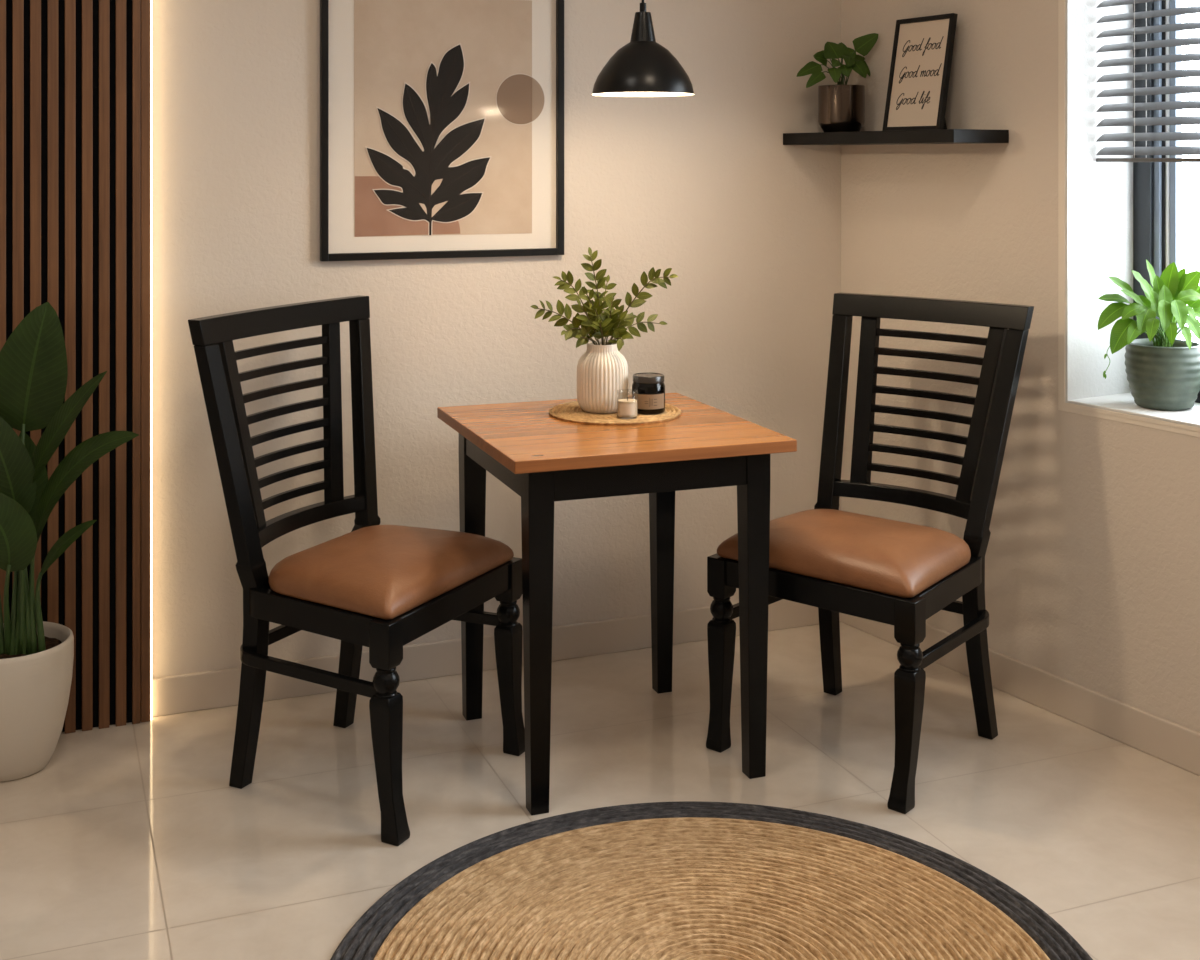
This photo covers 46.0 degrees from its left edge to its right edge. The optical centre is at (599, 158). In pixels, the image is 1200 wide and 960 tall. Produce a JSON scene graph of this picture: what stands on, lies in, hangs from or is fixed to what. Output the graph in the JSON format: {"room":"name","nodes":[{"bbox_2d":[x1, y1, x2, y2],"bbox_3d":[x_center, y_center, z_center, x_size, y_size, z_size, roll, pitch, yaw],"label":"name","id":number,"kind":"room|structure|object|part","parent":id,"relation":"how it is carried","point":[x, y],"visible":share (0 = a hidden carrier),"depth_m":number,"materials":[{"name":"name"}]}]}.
{"room":"dining room","nodes":[
{"label":"dining room","id":0,"kind":"room"},
{"bbox_2d":[152,0,840,677],"bbox_3d":[-1.445,0.083,3.453,5.250,2.600,0.140,0,0,-22],"label":"wall","id":1,"kind":"structure","parent":0,"point":[704,186],"depth_m":3.86,"materials":[{"name":"paint"}]},
{"bbox_2d":[0,0,151,733],"bbox_3d":[-1.369,0.084,3.378,0.570,2.598,0.030,0,0,-22],"label":"wall panel","id":2,"kind":"object","parent":1,"relation":"attached to","point":[75,74],"depth_m":3.42,"materials":[{"name":"brown wood"}]},
{"bbox_3d":[-1.120,0.084,3.479,0.022,2.598,0.026,0,0,-22],"label":"trim","id":3,"kind":"part","parent":2,"relation":"part of","materials":[{"name":"brown wood"}]},
{"bbox_3d":[-1.107,0.083,3.485,0.004,2.596,0.018,0,0,-21],"label":"led strip","id":4,"kind":"part","parent":2,"relation":"part of","materials":[{"name":"white plastic"}]},
{"bbox_2d":[320,0,563,260],"bbox_3d":[-0.412,-0.117,3.774,0.668,0.764,0.024,0,0,-22],"label":"framed print","id":5,"kind":"object","parent":1,"relation":"attached to","point":[442,121],"visible":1,"depth_m":3.77,"materials":[{"name":"black"}]},
{"bbox_2d":[152,599,839,716],"bbox_3d":[-1.372,1.336,3.399,4.506,0.093,0.018,0,0,-22],"label":"baseboard","id":6,"kind":"structure","parent":1,"relation":"attached to","point":[190,692],"depth_m":3.77,"materials":[{"name":"beige"}]},
{"bbox_2d":[0,621,1199,959],"bbox_3d":[-0.061,1.443,1.173,5.086,0.120,6.482,0,0,-31],"label":"floor","id":7,"kind":"structure","parent":0,"point":[132,841],"depth_m":3.06,"materials":[{"name":"tile"}]},
{"bbox_2d":[0,302,138,781],"bbox_3d":[-1.278,0.855,3.142,0.485,1.054,0.286,0,0,43],"label":"potted plant","id":8,"kind":"object","parent":7,"relation":"on","point":[37,655],"visible":1,"depth_m":3.16,"materials":[{"name":"green plant"}]},
{"bbox_3d":[-1.341,1.238,3.210,0.272,0.290,0.272,0,0,-31],"label":"pot","id":9,"kind":"part","parent":8,"relation":"part of","materials":[{"name":"beige ceramic"}]},
{"bbox_2d":[188,295,524,845],"bbox_3d":[-0.527,0.864,3.192,0.539,1.037,0.608,0,0,27],"label":"dining chair","id":10,"kind":"object","parent":7,"relation":"on","point":[375,586],"visible":0.99,"depth_m":3.11,"materials":[{"name":"black paint"}]},
{"bbox_3d":[-0.801,0.892,3.079,0.098,0.981,0.136,0,0,27],"label":"leg","id":11,"kind":"part","parent":10,"relation":"part of","materials":[{"name":"black paint"}]},
{"bbox_3d":[-0.740,0.373,3.301,0.060,0.056,0.608,0,0,27],"label":"rail","id":12,"kind":"part","parent":10,"relation":"part of","materials":[{"name":"black paint"}]},
{"bbox_3d":[-0.692,0.843,3.298,0.067,0.036,0.399,0,0,27],"label":"rail","id":13,"kind":"part","parent":10,"relation":"part of","materials":[{"name":"black paint"}]},
{"bbox_3d":[-0.596,0.892,3.483,0.098,0.981,0.141,0,0,27],"label":"leg","id":14,"kind":"part","parent":10,"relation":"part of","materials":[{"name":"black paint"}]},
{"bbox_3d":[-0.502,0.969,3.180,0.436,0.060,0.511,0,0,27],"label":"seat frame","id":15,"kind":"part","parent":10,"relation":"part of","materials":[{"name":"black paint"}]},
{"bbox_3d":[-0.428,1.160,2.869,0.070,0.444,0.055,0,0,27],"label":"leg","id":16,"kind":"part","parent":10,"relation":"part of","materials":[{"name":"black paint"}]},
{"bbox_2d":[269,525,513,619],"bbox_3d":[-0.483,0.899,3.170,0.386,0.078,0.506,0,0,27],"label":"seat cushion","id":17,"kind":"object","parent":10,"relation":"on","point":[369,572],"depth_m":3.04,"materials":[{"name":"brown leather"}]},
{"bbox_3d":[-0.208,1.160,3.303,0.070,0.444,0.055,0,0,27],"label":"leg","id":18,"kind":"part","parent":10,"relation":"part of","materials":[{"name":"black paint"}]},
{"bbox_2d":[437,392,796,815],"bbox_3d":[0.014,1.003,3.336,0.652,0.760,0.678,0,0,-20],"label":"dining table","id":19,"kind":"object","parent":7,"relation":"on","point":[545,459],"visible":0.91,"depth_m":3.15,"materials":[{"name":"brown wood"}]},
{"bbox_3d":[-0.315,1.016,3.499,0.058,0.733,0.058,0,0,-20],"label":"leg","id":20,"kind":"part","parent":19,"relation":"part of","materials":[{"name":"black paint"}]},
{"bbox_3d":[-0.132,1.016,2.999,0.058,0.733,0.058,0,0,-20],"label":"leg","id":21,"kind":"part","parent":19,"relation":"part of","materials":[{"name":"black paint"}]},
{"bbox_2d":[549,401,681,424],"bbox_3d":[0.037,0.618,3.460,0.324,0.008,0.324,0,0,-31],"label":"woven placemat","id":22,"kind":"object","parent":19,"relation":"on","point":[569,411],"visible":0.43,"depth_m":3.37,"materials":[{"name":"beige wicker"}]},
{"bbox_2d":[577,341,627,413],"bbox_3d":[0.006,0.532,3.446,0.126,0.164,0.126,0,0,-31],"label":"ribbed vase","id":23,"kind":"object","parent":22,"relation":"on","point":[602,370],"visible":0.91,"depth_m":3.40,"materials":[{"name":"beige ceramic"}]},
{"bbox_2d":[530,247,677,350],"bbox_3d":[0.008,0.347,3.445,0.356,0.265,0.183,0,0,-3],"label":"foliage","id":24,"kind":"object","parent":23,"relation":"in","point":[597,324],"visible":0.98,"depth_m":3.44,"materials":[{"name":"green plant"}]},
{"bbox_2d":[617,394,637,418],"bbox_3d":[0.065,0.582,3.353,0.051,0.064,0.052,0,0,-31],"label":"candle jar","id":25,"kind":"object","parent":22,"relation":"on","point":[627,407],"visible":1,"depth_m":3.33,"materials":[{"name":"beige wax"}]},
{"bbox_2d":[632,372,664,414],"bbox_3d":[0.118,0.569,3.425,0.081,0.091,0.081,0,0,-31],"label":"candle jar","id":26,"kind":"object","parent":22,"relation":"on","point":[649,387],"visible":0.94,"depth_m":3.39,"materials":[{"name":"black glass"}]},
{"bbox_3d":[0.118,0.532,3.425,0.077,0.017,0.077,0,0,-31],"label":"lid","id":27,"kind":"part","parent":26,"relation":"part of","materials":[{"name":"grey metal"}]},
{"bbox_3d":[0.161,1.016,3.674,0.058,0.733,0.058,0,0,-20],"label":"leg","id":28,"kind":"part","parent":19,"relation":"part of","materials":[{"name":"black paint"}]},
{"bbox_3d":[0.344,1.016,3.173,0.058,0.733,0.058,0,0,-20],"label":"leg","id":29,"kind":"part","parent":19,"relation":"part of","materials":[{"name":"black paint"}]},
{"bbox_2d":[330,801,1092,959],"bbox_3d":[0.192,1.375,2.357,1.319,0.012,1.319,0,0,-16],"label":"round rug","id":30,"kind":"object","parent":7,"relation":"on","point":[681,880],"visible":1,"depth_m":2.62,"materials":[{"name":"wicker"}]},
{"bbox_2d":[706,293,1033,813],"bbox_3d":[0.656,0.871,3.392,0.547,1.023,0.650,0,0,40],"label":"dining chair","id":31,"kind":"object","parent":7,"relation":"on","point":[828,558],"visible":0.99,"depth_m":3.36,"materials":[{"name":"black paint"}]},
{"bbox_3d":[0.282,1.161,3.330,0.057,0.444,0.073,0,0,40],"label":"leg","id":32,"kind":"part","parent":31,"relation":"part of","materials":[{"name":"black paint"}]},
{"bbox_3d":[0.613,0.899,3.683,0.060,0.967,0.204,0,0,28],"label":"leg","id":33,"kind":"part","parent":31,"relation":"part of","materials":[{"name":"black paint"}]},
{"bbox_2d":[717,509,970,597],"bbox_3d":[0.593,0.900,3.317,0.514,0.078,0.393,0,0,40],"label":"seat cushion","id":34,"kind":"object","parent":31,"relation":"on","point":[857,555],"depth_m":3.19,"materials":[{"name":"brown leather"}]},
{"bbox_3d":[0.606,0.970,3.333,0.518,0.060,0.443,0,0,40],"label":"seat frame","id":35,"kind":"part","parent":31,"relation":"part of","materials":[{"name":"black paint"}]},
{"bbox_3d":[0.761,0.845,3.520,0.380,0.036,0.073,0,0,40],"label":"rail","id":36,"kind":"part","parent":31,"relation":"part of","materials":[{"name":"black paint"}]},
{"bbox_3d":[0.656,1.161,3.013,0.057,0.444,0.073,0,0,40],"label":"leg","id":37,"kind":"part","parent":31,"relation":"part of","materials":[{"name":"black paint"}]},
{"bbox_3d":[0.844,0.387,3.613,0.544,0.056,0.069,0,0,40],"label":"rail","id":38,"kind":"part","parent":31,"relation":"part of","materials":[{"name":"black paint"}]},
{"bbox_3d":[0.949,0.899,3.398,0.205,0.967,0.057,0,0,-35],"label":"leg","id":39,"kind":"part","parent":31,"relation":"part of","materials":[{"name":"black paint"}]},
{"bbox_2d":[841,0,1199,732],"bbox_3d":[2.202,0.083,2.032,0.305,2.600,5.343,0,0,-31],"label":"wall","id":40,"kind":"structure","parent":0,"point":[1092,556],"depth_m":3.63,"materials":[{"name":"paint"}]},
{"bbox_2d":[783,129,1008,144],"bbox_3d":[0.800,-0.058,3.913,0.196,0.034,0.696,0,0,-31],"label":"wall shelf","id":41,"kind":"object","parent":40,"relation":"attached to","point":[938,136],"visible":1,"depth_m":3.75,"materials":[{"name":"black wood"}]},
{"bbox_2d":[796,33,877,131],"bbox_3d":[0.682,-0.219,4.073,0.244,0.286,0.140,0,0,-31],"label":"potted plant","id":42,"kind":"object","parent":41,"relation":"on","point":[841,107],"visible":0.94,"depth_m":4.04,"materials":[{"name":"green plant"}]},
{"bbox_3d":[0.699,-0.143,4.087,0.133,0.136,0.133,0,0,-31],"label":"pot","id":43,"kind":"part","parent":42,"relation":"part of","materials":[{"name":"brown"}]},
{"bbox_2d":[882,13,957,130],"bbox_3d":[0.875,-0.231,3.855,0.078,0.316,0.222,0,0,-31],"label":"frame","id":44,"kind":"object","parent":41,"relation":"on","point":[922,52],"visible":0.99,"depth_m":3.84,"materials":[{"name":"black"}]},
{"bbox_2d":[840,613,1199,775],"bbox_3d":[2.037,1.336,1.997,0.014,0.093,5.171,0,0,-31],"label":"baseboard","id":45,"kind":"structure","parent":40,"relation":"attached to","point":[1178,745],"depth_m":3.46,"materials":[{"name":"beige"}]},
{"bbox_2d":[1058,0,1199,436],"bbox_3d":[1.513,-0.146,2.896,0.003,1.546,1.456,0,0,-31],"label":"trim","id":46,"kind":"structure","parent":40,"relation":"attached to","point":[1068,407],"depth_m":3.51,"materials":[{"name":"beige paint"}]},
{"bbox_2d":[1065,0,1199,427],"bbox_3d":[1.643,-0.146,2.973,0.303,1.502,1.412,0,0,-31],"label":"window","id":47,"kind":"structure","parent":40,"relation":"in","point":[1119,216],"depth_m":3.56,"materials":[{"name":"white paint"}]},
{"bbox_3d":[1.619,0.601,2.959,0.247,0.007,1.398,0,0,-31],"label":"sill","id":48,"kind":"part","parent":47,"relation":"part of","materials":[{"name":"white paint"}]},
{"bbox_2d":[1096,0,1199,161],"bbox_3d":[1.611,-0.441,2.954,0.056,0.898,1.388,0,0,-31],"label":"blind","id":49,"kind":"object","parent":47,"relation":"attached to","point":[1195,104],"visible":1,"depth_m":3.42,"materials":[{"name":"grey metal"}]},
{"bbox_3d":[1.319,-0.421,3.449,0.044,0.838,0.001,0,0,-31],"label":"ladder cord","id":50,"kind":"part","parent":49,"relation":"part of","materials":[{"name":"fabric"}]},
{"bbox_3d":[1.611,0.003,2.954,0.036,0.010,1.388,0,0,-31],"label":"rail","id":51,"kind":"part","parent":49,"relation":"part of","materials":[{"name":"grey metal"}]},
{"bbox_2d":[1098,259,1199,410],"bbox_3d":[1.350,0.420,3.392,0.332,0.355,0.187,0,0,-31],"label":"windowsill plant","id":52,"kind":"object","parent":47,"relation":"on","point":[1163,371],"visible":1,"depth_m":3.34,"materials":[{"name":"green plant"}]},
{"bbox_3d":[1.358,0.520,3.401,0.179,0.155,0.179,0,0,-31],"label":"pot","id":53,"kind":"part","parent":52,"relation":"part of","materials":[{"name":"green ceramic"}]},
{"bbox_3d":[1.750,-0.146,3.037,0.043,1.384,1.294,0,0,-31],"label":"sash","id":54,"kind":"part","parent":47,"relation":"part of","materials":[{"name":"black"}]},
{"bbox_3d":[1.748,-0.146,3.035,0.060,1.488,1.398,0,0,-31],"label":"frame","id":55,"kind":"part","parent":47,"relation":"part of","materials":[{"name":"grey metal"}]},
{"bbox_3d":[-0.061,-1.267,1.173,5.086,0.100,6.482,0,0,-31],"label":"ceiling","id":56,"kind":"structure","parent":0,"visible":0},
{"bbox_2d":[592,0,693,96],"bbox_3d":[0.101,-0.684,3.330,0.240,1.065,0.240,0,0,-31],"label":"pendant lamp","id":57,"kind":"object","parent":56,"relation":"hanging from","point":[642,67],"visible":1,"depth_m":3.26,"materials":[{"name":"black metal"}]},
{"bbox_3d":[0.101,-0.213,3.330,0.240,0.124,0.240,0,0,-31],"label":"lamp shade","id":58,"kind":"part","parent":57,"relation":"part of","materials":[{"name":"black metal"}]}
]}

